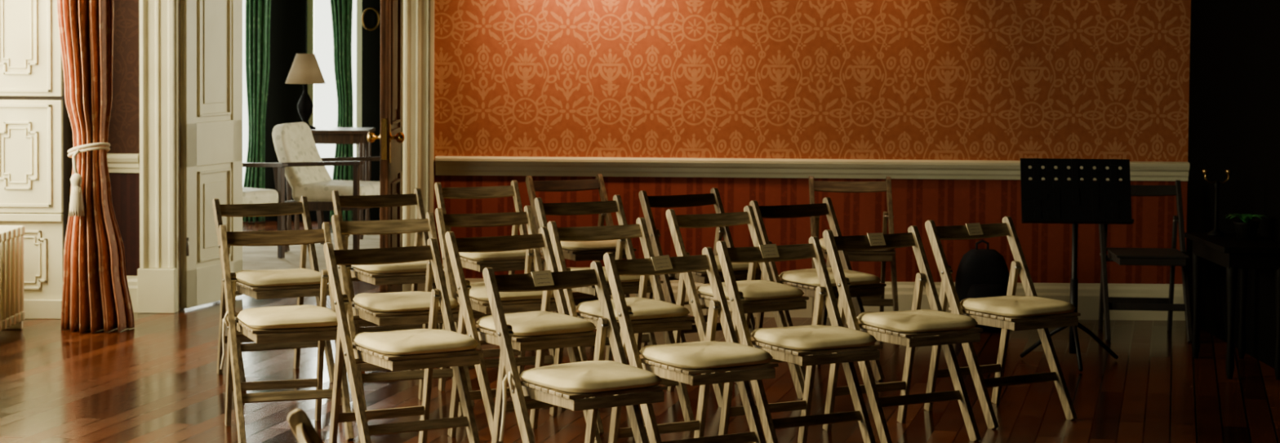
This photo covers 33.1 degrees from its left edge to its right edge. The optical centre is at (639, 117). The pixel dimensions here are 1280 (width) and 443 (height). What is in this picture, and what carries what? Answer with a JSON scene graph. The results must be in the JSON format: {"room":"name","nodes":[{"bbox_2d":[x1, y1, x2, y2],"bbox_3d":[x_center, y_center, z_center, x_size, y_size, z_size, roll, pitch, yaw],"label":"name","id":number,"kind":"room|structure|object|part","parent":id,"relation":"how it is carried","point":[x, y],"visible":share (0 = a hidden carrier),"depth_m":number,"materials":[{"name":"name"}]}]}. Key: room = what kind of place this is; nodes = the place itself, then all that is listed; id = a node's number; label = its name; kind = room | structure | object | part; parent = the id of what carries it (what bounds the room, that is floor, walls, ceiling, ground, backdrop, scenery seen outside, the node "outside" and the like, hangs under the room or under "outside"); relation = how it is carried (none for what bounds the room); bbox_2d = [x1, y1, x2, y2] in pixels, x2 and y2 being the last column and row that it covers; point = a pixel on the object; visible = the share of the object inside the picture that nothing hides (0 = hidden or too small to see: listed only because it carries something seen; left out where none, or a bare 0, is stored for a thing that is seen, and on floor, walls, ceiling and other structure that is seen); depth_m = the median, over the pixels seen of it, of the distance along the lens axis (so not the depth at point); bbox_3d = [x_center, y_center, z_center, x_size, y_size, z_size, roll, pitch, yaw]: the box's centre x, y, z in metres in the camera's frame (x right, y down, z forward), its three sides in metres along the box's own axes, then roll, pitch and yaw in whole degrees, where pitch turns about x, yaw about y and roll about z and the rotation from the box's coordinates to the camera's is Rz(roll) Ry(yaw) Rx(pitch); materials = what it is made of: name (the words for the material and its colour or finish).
{"room":"music room","nodes":[
{"label":"music room","id":0,"kind":"room"},
{"bbox_2d":[0,70,73,248],"bbox_3d":[-3.288,-0.204,4.797,0.500,3.100,13.600,0,3,0],"label":"wall","id":1,"kind":"structure","parent":0,"point":[68,144],"depth_m":11.39,"materials":[{"name":"beige paint"}]},
{"bbox_2d":[0,213,63,319],"bbox_3d":[-3.266,0.783,11.354,0.440,0.555,0.045,0,3,0],"label":"trim","id":2,"kind":"structure","parent":1,"relation":"attached to","point":[43,237],"depth_m":11.35,"materials":[{"name":"beige paint"}]},
{"bbox_2d":[0,0,63,213],"bbox_3d":[-3.256,-0.568,11.294,0.440,2.140,0.047,0,3,0],"label":"window shutter","id":3,"kind":"object","parent":1,"relation":"attached to","point":[31,64],"visible":1,"depth_m":11.30,"materials":[{"name":"beige paint"}]},
{"bbox_2d":[264,0,380,221],"bbox_3d":[-2.494,-0.735,17.085,7.000,3.100,0.200,0,3,0],"label":"wall","id":4,"kind":"structure","parent":0,"point":[288,18],"depth_m":17.00,"materials":[{"name":"black paint"}]},
{"bbox_2d":[306,0,361,156],"bbox_3d":[-2.415,-0.623,17.065,0.440,2.520,0.050,0,3,0],"label":"window","id":5,"kind":"structure","parent":4,"relation":"in","point":[310,3],"depth_m":17.05,"materials":[{"name":"beige paint"}]},
{"bbox_2d":[361,7,379,31],"bbox_3d":[-2.124,-0.776,16.963,0.146,0.186,0.016,0,3,0],"label":"picture frame","id":6,"kind":"object","parent":4,"relation":"attached to","point":[368,8],"visible":1,"depth_m":16.96,"materials":[{"name":"gold metal"}]},
{"bbox_2d":[0,220,1279,442],"bbox_3d":[-1.430,1.287,7.664,9.160,0.100,19.200,0,3,0],"label":"floor","id":7,"kind":"structure","parent":0,"point":[157,380],"depth_m":9.20,"materials":[{"name":"red wood"}]},
{"bbox_2d":[0,225,25,331],"bbox_3d":[-3.207,0.839,10.388,0.150,0.530,1.156,0,3,0],"label":"radiator","id":8,"kind":"object","parent":7,"relation":"on","point":[12,313],"visible":1,"depth_m":10.77,"materials":[{"name":"metal"}]},
{"bbox_2d":[57,0,134,333],"bbox_3d":[-2.772,-0.318,10.891,0.396,2.798,0.253,0,3,-5],"label":"window curtain","id":9,"kind":"object","parent":7,"relation":"on","point":[95,294],"visible":1,"depth_m":10.90,"materials":[{"name":"orange fabric"}]},
{"bbox_2d":[242,0,271,222],"bbox_3d":[-2.985,-0.554,16.766,0.268,2.740,0.161,0,3,0],"label":"curtain","id":10,"kind":"object","parent":7,"relation":"on","point":[257,23],"visible":0.87,"depth_m":16.78,"materials":[{"name":"green fabric"}]},
{"bbox_2d":[212,195,334,382],"bbox_3d":[-1.605,0.766,9.476,0.438,0.798,0.543,-1,3,-27],"label":"folding chair","id":11,"kind":"object","parent":7,"relation":"on","point":[301,282],"visible":0.62,"depth_m":9.44,"materials":[{"name":"brown wood"}]},
{"bbox_2d":[235,268,328,286],"bbox_3d":[-1.567,0.694,9.400,0.370,0.042,0.378,-1,3,-26],"label":"seat cushion","id":12,"kind":"object","parent":11,"relation":"on","point":[296,277],"depth_m":9.28,"materials":[{"name":"beige fabric"}]},
{"bbox_2d":[218,222,354,442],"bbox_3d":[-1.360,0.823,8.213,0.460,0.798,0.542,-1,3,-21],"label":"folding chair","id":13,"kind":"object","parent":7,"relation":"on","point":[295,323],"visible":0.91,"depth_m":8.18,"materials":[{"name":"brown wood"}]},
{"bbox_2d":[237,305,337,328],"bbox_3d":[-1.320,0.751,8.137,0.370,0.042,0.378,0,3,-20],"label":"seat cushion","id":14,"kind":"object","parent":13,"relation":"on","point":[295,317],"depth_m":8.01,"materials":[{"name":"beige fabric"}]},
{"bbox_2d":[287,408,323,442],"bbox_3d":[-0.436,1.002,4.270,0.532,0.798,0.438,0,3,-15],"label":"folding chair","id":15,"kind":"object","parent":7,"relation":"on","point":[300,423],"visible":1,"depth_m":4.38,"materials":[{"name":"brown wood"}]},
{"bbox_2d":[242,233,379,277],"bbox_3d":[-2.982,0.920,14.505,2.450,0.012,2.900,0,3,0],"label":"rug","id":16,"kind":"object","parent":7,"relation":"on","point":[254,258],"visible":0.02,"depth_m":14.37,"materials":[{"name":"beige carpet"}]},
{"bbox_2d":[242,162,288,258],"bbox_3d":[-2.792,0.496,14.174,0.724,0.864,0.610,2,3,38],"label":"armchair","id":17,"kind":"object","parent":16,"relation":"on","point":[250,195],"visible":0.09,"depth_m":14.18,"materials":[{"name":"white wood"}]},
{"bbox_2d":[271,122,380,252],"bbox_3d":[-2.122,0.474,14.805,0.724,0.864,0.610,1,3,18],"label":"armchair","id":18,"kind":"object","parent":16,"relation":"on","point":[306,173],"visible":0.6,"depth_m":14.65,"materials":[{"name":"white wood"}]},
{"bbox_2d":[285,127,375,239],"bbox_3d":[-2.264,0.475,15.656,0.620,0.788,0.450,0,3,0],"label":"side table","id":19,"kind":"object","parent":16,"relation":"on","point":[335,135],"visible":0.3,"depth_m":15.46,"materials":[{"name":"brown wood"}]},
{"bbox_2d":[285,53,325,129],"bbox_3d":[-2.419,-0.189,15.557,0.290,0.545,0.290,0,3,0],"label":"table lamp","id":20,"kind":"object","parent":19,"relation":"on","point":[305,69],"visible":0.86,"depth_m":15.48,"materials":[{"name":"fabric"}]},
{"bbox_2d":[329,0,353,222],"bbox_3d":[-2.372,-0.549,16.765,0.325,2.740,0.164,0,3,0],"label":"curtain","id":21,"kind":"object","parent":7,"relation":"on","point":[341,10],"visible":0.7,"depth_m":16.77,"materials":[{"name":"green fabric"}]},
{"bbox_2d":[331,187,444,334],"bbox_3d":[-1.153,0.747,9.994,0.438,0.798,0.545,-1,3,-25],"label":"folding chair","id":22,"kind":"object","parent":7,"relation":"on","point":[413,273],"visible":0.52,"depth_m":9.94,"materials":[{"name":"brown wood"}]},
{"bbox_2d":[351,260,444,273],"bbox_3d":[-1.118,0.675,9.918,0.370,0.042,0.378,-1,3,-27],"label":"seat cushion","id":23,"kind":"object","parent":22,"relation":"on","point":[419,267],"depth_m":9.76,"materials":[{"name":"beige fabric"}]},
{"bbox_2d":[331,212,463,422],"bbox_3d":[-0.973,0.805,8.702,0.438,0.798,0.543,-1,3,-24],"label":"folding chair","id":24,"kind":"object","parent":7,"relation":"on","point":[409,308],"visible":0.69,"depth_m":8.63,"materials":[{"name":"brown wood"}]},
{"bbox_2d":[352,291,459,311],"bbox_3d":[-0.940,0.732,8.623,0.370,0.042,0.378,-1,3,-24],"label":"seat cushion","id":25,"kind":"object","parent":24,"relation":"on","point":[409,301],"depth_m":8.51,"materials":[{"name":"beige fabric"}]},
{"bbox_2d":[323,237,483,442],"bbox_3d":[-0.829,0.853,7.622,0.438,0.798,0.543,-1,3,-30],"label":"folding chair","id":26,"kind":"object","parent":7,"relation":"on","point":[429,348],"visible":1,"depth_m":7.60,"materials":[{"name":"brown wood"}]},
{"bbox_2d":[352,328,479,355],"bbox_3d":[-0.789,0.781,7.547,0.370,0.042,0.378,-1,3,-30],"label":"seat cushion","id":27,"kind":"object","parent":26,"relation":"on","point":[416,341],"depth_m":7.45,"materials":[{"name":"beige fabric"}]},
{"bbox_2d":[434,180,545,334],"bbox_3d":[-0.723,0.726,10.543,0.438,0.798,0.544,-1,3,-25],"label":"folding chair","id":28,"kind":"object","parent":7,"relation":"on","point":[511,261],"visible":0.38,"depth_m":10.58,"materials":[{"name":"brown wood"}]},
{"bbox_2d":[458,249,542,261],"bbox_3d":[-0.688,0.654,10.466,0.370,0.042,0.378,-1,3,-23],"label":"seat cushion","id":29,"kind":"object","parent":28,"relation":"on","point":[512,255],"depth_m":10.30,"materials":[{"name":"beige fabric"}]},
{"bbox_2d":[435,205,557,408],"bbox_3d":[-0.583,0.792,9.064,0.438,0.798,0.543,-1,3,-24],"label":"folding chair","id":30,"kind":"object","parent":7,"relation":"on","point":[526,301],"visible":0.43,"depth_m":9.08,"materials":[{"name":"brown wood"}]},
{"bbox_2d":[469,282,554,301],"bbox_3d":[-0.548,0.720,8.986,0.370,0.042,0.378,-1,3,-24],"label":"seat cushion","id":31,"kind":"object","parent":30,"relation":"on","point":[477,292],"depth_m":8.83,"materials":[{"name":"beige fabric"}]},
{"bbox_2d":[444,226,601,442],"bbox_3d":[-0.431,0.836,8.087,0.438,0.798,0.543,-1,3,-32],"label":"folding chair","id":32,"kind":"object","parent":7,"relation":"on","point":[543,330],"visible":0.83,"depth_m":8.05,"materials":[{"name":"brown wood"}]},
{"bbox_2d":[476,311,595,336],"bbox_3d":[-0.387,0.763,8.014,0.370,0.042,0.378,-1,3,-31],"label":"seat cushion","id":33,"kind":"object","parent":32,"relation":"on","point":[535,323],"depth_m":7.92,"materials":[{"name":"beige fabric"}]},
{"bbox_2d":[482,261,667,442],"bbox_3d":[-0.210,0.890,6.890,0.460,0.798,0.546,-1,3,-32],"label":"folding chair","id":34,"kind":"object","parent":7,"relation":"on","point":[562,385],"visible":1,"depth_m":6.85,"materials":[{"name":"brown wood"}]},
{"bbox_2d":[519,360,662,392],"bbox_3d":[-0.158,0.817,6.824,0.371,0.042,0.378,-1,3,-35],"label":"seat cushion","id":35,"kind":"object","parent":34,"relation":"on","point":[589,376],"depth_m":6.73,"materials":[{"name":"beige fabric"}]},
{"bbox_2d":[525,173,636,313],"bbox_3d":[-0.295,0.708,11.050,0.438,0.798,0.542,-1,3,-27],"label":"folding chair","id":36,"kind":"object","parent":7,"relation":"on","point":[595,251],"visible":0.39,"depth_m":11.09,"materials":[{"name":"brown wood"}]},
{"bbox_2d":[560,240,624,250],"bbox_3d":[-0.258,0.635,10.973,0.371,0.042,0.378,-1,3,-27],"label":"seat cushion","id":37,"kind":"object","parent":36,"relation":"on","point":[609,245],"depth_m":10.80,"materials":[{"name":"beige fabric"}]},
{"bbox_2d":[533,195,663,362],"bbox_3d":[-0.177,0.768,9.681,0.438,0.798,0.545,-1,3,-29],"label":"folding chair","id":38,"kind":"object","parent":7,"relation":"on","point":[630,284],"visible":0.29,"depth_m":9.81,"materials":[{"name":"brown wood"}]},
{"bbox_2d":[569,266,659,283],"bbox_3d":[-0.136,0.696,9.607,0.370,0.042,0.378,-1,3,-31],"label":"seat cushion","id":39,"kind":"object","parent":38,"relation":"on","point":[624,279],"depth_m":9.46,"materials":[{"name":"beige fabric"}]},
{"bbox_2d":[546,217,694,435],"bbox_3d":[-0.068,0.820,8.523,0.438,0.798,0.543,-1,3,-29],"label":"folding chair","id":40,"kind":"object","parent":7,"relation":"on","point":[656,315],"visible":0.55,"depth_m":8.51,"materials":[{"name":"brown wood"}]},
{"bbox_2d":[576,297,689,319],"bbox_3d":[-0.027,0.747,8.448,0.370,0.042,0.378,-1,3,-29],"label":"seat cushion","id":41,"kind":"object","parent":40,"relation":"on","point":[642,308],"depth_m":8.36,"materials":[{"name":"beige fabric"}]},
{"bbox_2d":[603,247,778,442],"bbox_3d":[0.180,0.872,7.373,0.438,0.798,0.543,-1,3,-31],"label":"folding chair","id":42,"kind":"object","parent":7,"relation":"on","point":[682,362],"visible":0.94,"depth_m":7.36,"materials":[{"name":"brown wood"}]},
{"bbox_2d":[639,341,773,368],"bbox_3d":[0.221,0.799,7.298,0.370,0.042,0.378,-1,3,-30],"label":"seat cushion","id":43,"kind":"object","parent":42,"relation":"on","point":[703,354],"depth_m":7.20,"materials":[{"name":"beige fabric"}]},
{"bbox_2d":[638,187,761,354],"bbox_3d":[0.301,0.752,10.147,0.438,0.798,0.544,-1,3,-31],"label":"folding chair","id":44,"kind":"object","parent":7,"relation":"on","point":[740,270],"visible":0.41,"depth_m":10.17,"materials":[{"name":"brown wood"}]},
{"bbox_2d":[696,255,759,271],"bbox_3d":[0.345,0.679,10.073,0.370,0.042,0.378,-1,3,-31],"label":"seat cushion","id":45,"kind":"object","parent":44,"relation":"on","point":[737,267],"depth_m":9.94,"materials":[{"name":"beige fabric"}]},
{"bbox_2d":[666,205,808,407],"bbox_3d":[0.419,0.796,9.143,0.438,0.798,0.543,-1,3,-32],"label":"folding chair","id":46,"kind":"object","parent":7,"relation":"on","point":[763,295],"visible":0.73,"depth_m":9.12,"materials":[{"name":"brown wood"}]},
{"bbox_2d":[696,280,804,300],"bbox_3d":[0.463,0.724,9.069,0.371,0.042,0.378,-1,3,-32],"label":"seat cushion","id":47,"kind":"object","parent":46,"relation":"on","point":[752,290],"depth_m":8.98,"materials":[{"name":"beige fabric"}]},
{"bbox_2d":[715,235,882,442],"bbox_3d":[0.583,0.856,7.798,0.438,0.798,0.545,-1,3,-29],"label":"folding chair","id":48,"kind":"object","parent":7,"relation":"on","point":[790,344],"visible":0.94,"depth_m":7.78,"materials":[{"name":"brown wood"}]},
{"bbox_2d":[751,324,877,350],"bbox_3d":[0.621,0.784,7.723,0.370,0.042,0.378,-1,3,-27],"label":"seat cushion","id":49,"kind":"object","parent":48,"relation":"on","point":[813,337],"depth_m":7.62,"materials":[{"name":"beige fabric"}]},
{"bbox_2d":[749,197,886,384],"bbox_3d":[0.801,0.778,9.629,0.438,0.798,0.544,-1,3,-31],"label":"folding chair","id":50,"kind":"object","parent":7,"relation":"on","point":[862,284],"visible":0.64,"depth_m":9.62,"materials":[{"name":"brown wood"}]},
{"bbox_2d":[778,267,881,286],"bbox_3d":[0.843,0.706,9.556,0.370,0.042,0.378,-1,3,-29],"label":"seat cushion","id":51,"kind":"object","parent":50,"relation":"on","point":[799,277],"depth_m":9.46,"materials":[{"name":"beige fabric"}]},
{"bbox_2d":[808,176,898,324],"bbox_3d":[1.103,0.717,11.096,0.438,0.798,0.544,0,3,-1],"label":"folding chair","id":52,"kind":"object","parent":7,"relation":"on","point":[883,255],"visible":0.45,"depth_m":11.21,"materials":[{"name":"brown wood"}]},
{"bbox_2d":[819,238,893,251],"bbox_3d":[1.105,0.644,11.011,0.371,0.042,0.378,0,3,-2],"label":"seat cushion","id":53,"kind":"object","parent":52,"relation":"on","point":[821,241],"depth_m":10.86,"materials":[{"name":"beige fabric"}]},
{"bbox_2d":[822,226,982,442],"bbox_3d":[1.013,0.840,8.253,0.438,0.798,0.546,-1,3,-29],"label":"folding chair","id":54,"kind":"object","parent":7,"relation":"on","point":[904,328],"visible":0.93,"depth_m":8.23,"materials":[{"name":"brown wood"}]},
{"bbox_2d":[857,309,977,332],"bbox_3d":[1.053,0.767,8.179,0.370,0.042,0.378,-1,3,-26],"label":"seat cushion","id":55,"kind":"object","parent":54,"relation":"on","point":[922,320],"depth_m":8.08,"materials":[{"name":"beige fabric"}]},
{"bbox_2d":[955,240,1008,332],"bbox_3d":[1.786,0.873,11.176,0.280,0.472,0.245,0,3,-6],"label":"backpack","id":56,"kind":"object","parent":7,"relation":"on","point":[980,273],"visible":0.47,"depth_m":11.12,"materials":[{"name":"black fabric"}]},
{"bbox_2d":[924,216,1080,429],"bbox_3d":[1.471,0.824,8.709,0.438,0.798,0.543,-1,3,-30],"label":"folding chair","id":57,"kind":"object","parent":7,"relation":"on","point":[1005,313],"visible":0.94,"depth_m":8.69,"materials":[{"name":"brown wood"}]},
{"bbox_2d":[960,295,1075,316],"bbox_3d":[1.512,0.751,8.633,0.370,0.042,0.378,-1,3,-31],"label":"seat cushion","id":58,"kind":"object","parent":57,"relation":"on","point":[1008,305],"depth_m":8.54,"materials":[{"name":"beige fabric"}]},
{"bbox_2d":[1019,158,1133,371],"bbox_3d":[2.034,0.676,10.027,0.510,0.960,0.410,1,3,2],"label":"music stand","id":59,"kind":"object","parent":7,"relation":"on","point":[1074,202],"visible":0.98,"depth_m":10.07,"materials":[{"name":"black paint"}]},
{"bbox_3d":[2.037,0.778,10.032,0.465,0.756,0.410,1,3,2],"label":"stem and tripod","id":60,"kind":"part","parent":59,"relation":"part of","materials":[{"name":"black paint"}]},
{"bbox_2d":[1097,180,1192,342],"bbox_3d":[2.579,0.732,11.011,0.438,0.798,0.532,1,3,4],"label":"folding chair","id":61,"kind":"object","parent":7,"relation":"on","point":[1172,257],"visible":0.86,"depth_m":10.99,"materials":[{"name":"brown wood"}]},
{"bbox_2d":[1184,232,1279,379],"bbox_3d":[2.773,0.868,9.996,0.320,0.600,0.700,0,3,0],"label":"console table","id":62,"kind":"object","parent":7,"relation":"on","point":[1230,252],"visible":0.94,"depth_m":9.71,"materials":[{"name":"wood"}]},
{"bbox_2d":[1202,169,1232,236],"bbox_3d":[2.727,0.403,10.176,0.131,0.312,0.079,2,3,26],"label":"candelabrum","id":63,"kind":"object","parent":62,"relation":"on","point":[1215,232],"visible":1,"depth_m":10.17,"materials":[{"name":"metal"}]},
{"bbox_2d":[1223,213,1269,239],"bbox_3d":[2.825,0.511,10.024,0.218,0.111,0.185,1,3,19],"label":"potted plant","id":64,"kind":"object","parent":62,"relation":"on","point":[1246,229],"visible":1,"depth_m":10.00,"materials":[{"name":"green plant"}]},
{"bbox_2d":[106,0,1191,284],"bbox_3d":[-1.516,-0.491,11.690,9.360,3.100,0.200,0,3,0],"label":"wall","id":65,"kind":"structure","parent":0,"point":[987,80],"depth_m":11.61,"materials":[{"name":"paper"}]},
{"bbox_2d":[106,153,139,173],"bbox_3d":[-2.872,0.246,11.602,0.340,0.103,0.042,0,3,0],"label":"trim","id":66,"kind":"structure","parent":65,"relation":"attached to","point":[117,162],"depth_m":11.60,"materials":[{"name":"beige paint"}]},
{"bbox_2d":[126,275,137,312],"bbox_3d":[-2.878,0.954,11.640,0.340,0.195,0.028,0,3,0],"label":"baseboard","id":67,"kind":"structure","parent":65,"relation":"attached to","point":[131,280],"depth_m":11.63,"materials":[{"name":"beige paint"}]},
{"bbox_2d":[137,0,177,313],"bbox_3d":[-2.598,-0.219,11.571,0.200,2.550,0.062,0,3,0],"label":"trim","id":68,"kind":"structure","parent":65,"relation":"attached to","point":[157,273],"depth_m":11.59,"materials":[{"name":"beige paint"}]},
{"bbox_2d":[179,0,242,308],"bbox_3d":[-2.376,-0.175,11.954,0.059,2.408,0.628,1,3,18],"label":"door","id":69,"kind":"structure","parent":65,"relation":"in","point":[211,31],"depth_m":11.90,"materials":[{"name":"beige paint"}]},
{"bbox_3d":[-2.459,0.702,11.694,0.016,0.100,0.016,1,3,18],"label":"hinge","id":70,"kind":"part","parent":69,"relation":"part of","materials":[{"name":"metal"}]},
{"bbox_2d":[174,0,404,311],"bbox_3d":[-1.889,-0.170,11.704,1.262,2.450,0.200,0,3,0],"label":"trim","id":71,"kind":"structure","parent":65,"relation":"attached to","point":[177,171],"depth_m":11.64,"materials":[{"name":"beige paint"}]},
{"bbox_2d":[366,0,404,326],"bbox_3d":[-1.294,-0.135,11.219,0.192,2.408,0.623,0,3,0],"label":"door","id":72,"kind":"structure","parent":65,"relation":"in","point":[391,11],"depth_m":11.03,"materials":[{"name":"brown wood"}]},
{"bbox_3d":[-1.298,0.118,10.964,0.192,0.230,0.092,0,3,1],"label":"door knobs","id":73,"kind":"part","parent":72,"relation":"part of","materials":[{"name":"gold metal"}]},
{"bbox_2d":[402,0,434,292],"bbox_3d":[-1.188,-0.208,11.571,0.180,2.550,0.062,0,3,0],"label":"trim","id":74,"kind":"structure","parent":65,"relation":"attached to","point":[419,15],"depth_m":11.58,"materials":[{"name":"beige paint"}]},
{"bbox_2d":[435,155,1189,181],"bbox_3d":[0.928,0.276,11.602,4.060,0.103,0.042,0,3,0],"label":"trim","id":75,"kind":"structure","parent":65,"relation":"attached to","point":[445,165],"depth_m":11.60,"materials":[{"name":"beige paint"}]},
{"bbox_2d":[465,278,1185,320],"bbox_3d":[0.922,0.984,11.640,4.060,0.195,0.028,0,3,0],"label":"baseboard","id":76,"kind":"structure","parent":65,"relation":"attached to","point":[1088,294],"depth_m":11.63,"materials":[{"name":"beige paint"}]},
{"bbox_2d":[1186,0,1279,368],"bbox_3d":[3.061,-0.154,4.797,0.200,3.100,13.600,0,3,0],"label":"wall","id":77,"kind":"structure","parent":0,"point":[1234,101],"depth_m":10.69,"materials":[{"name":"black paint"}]}
]}

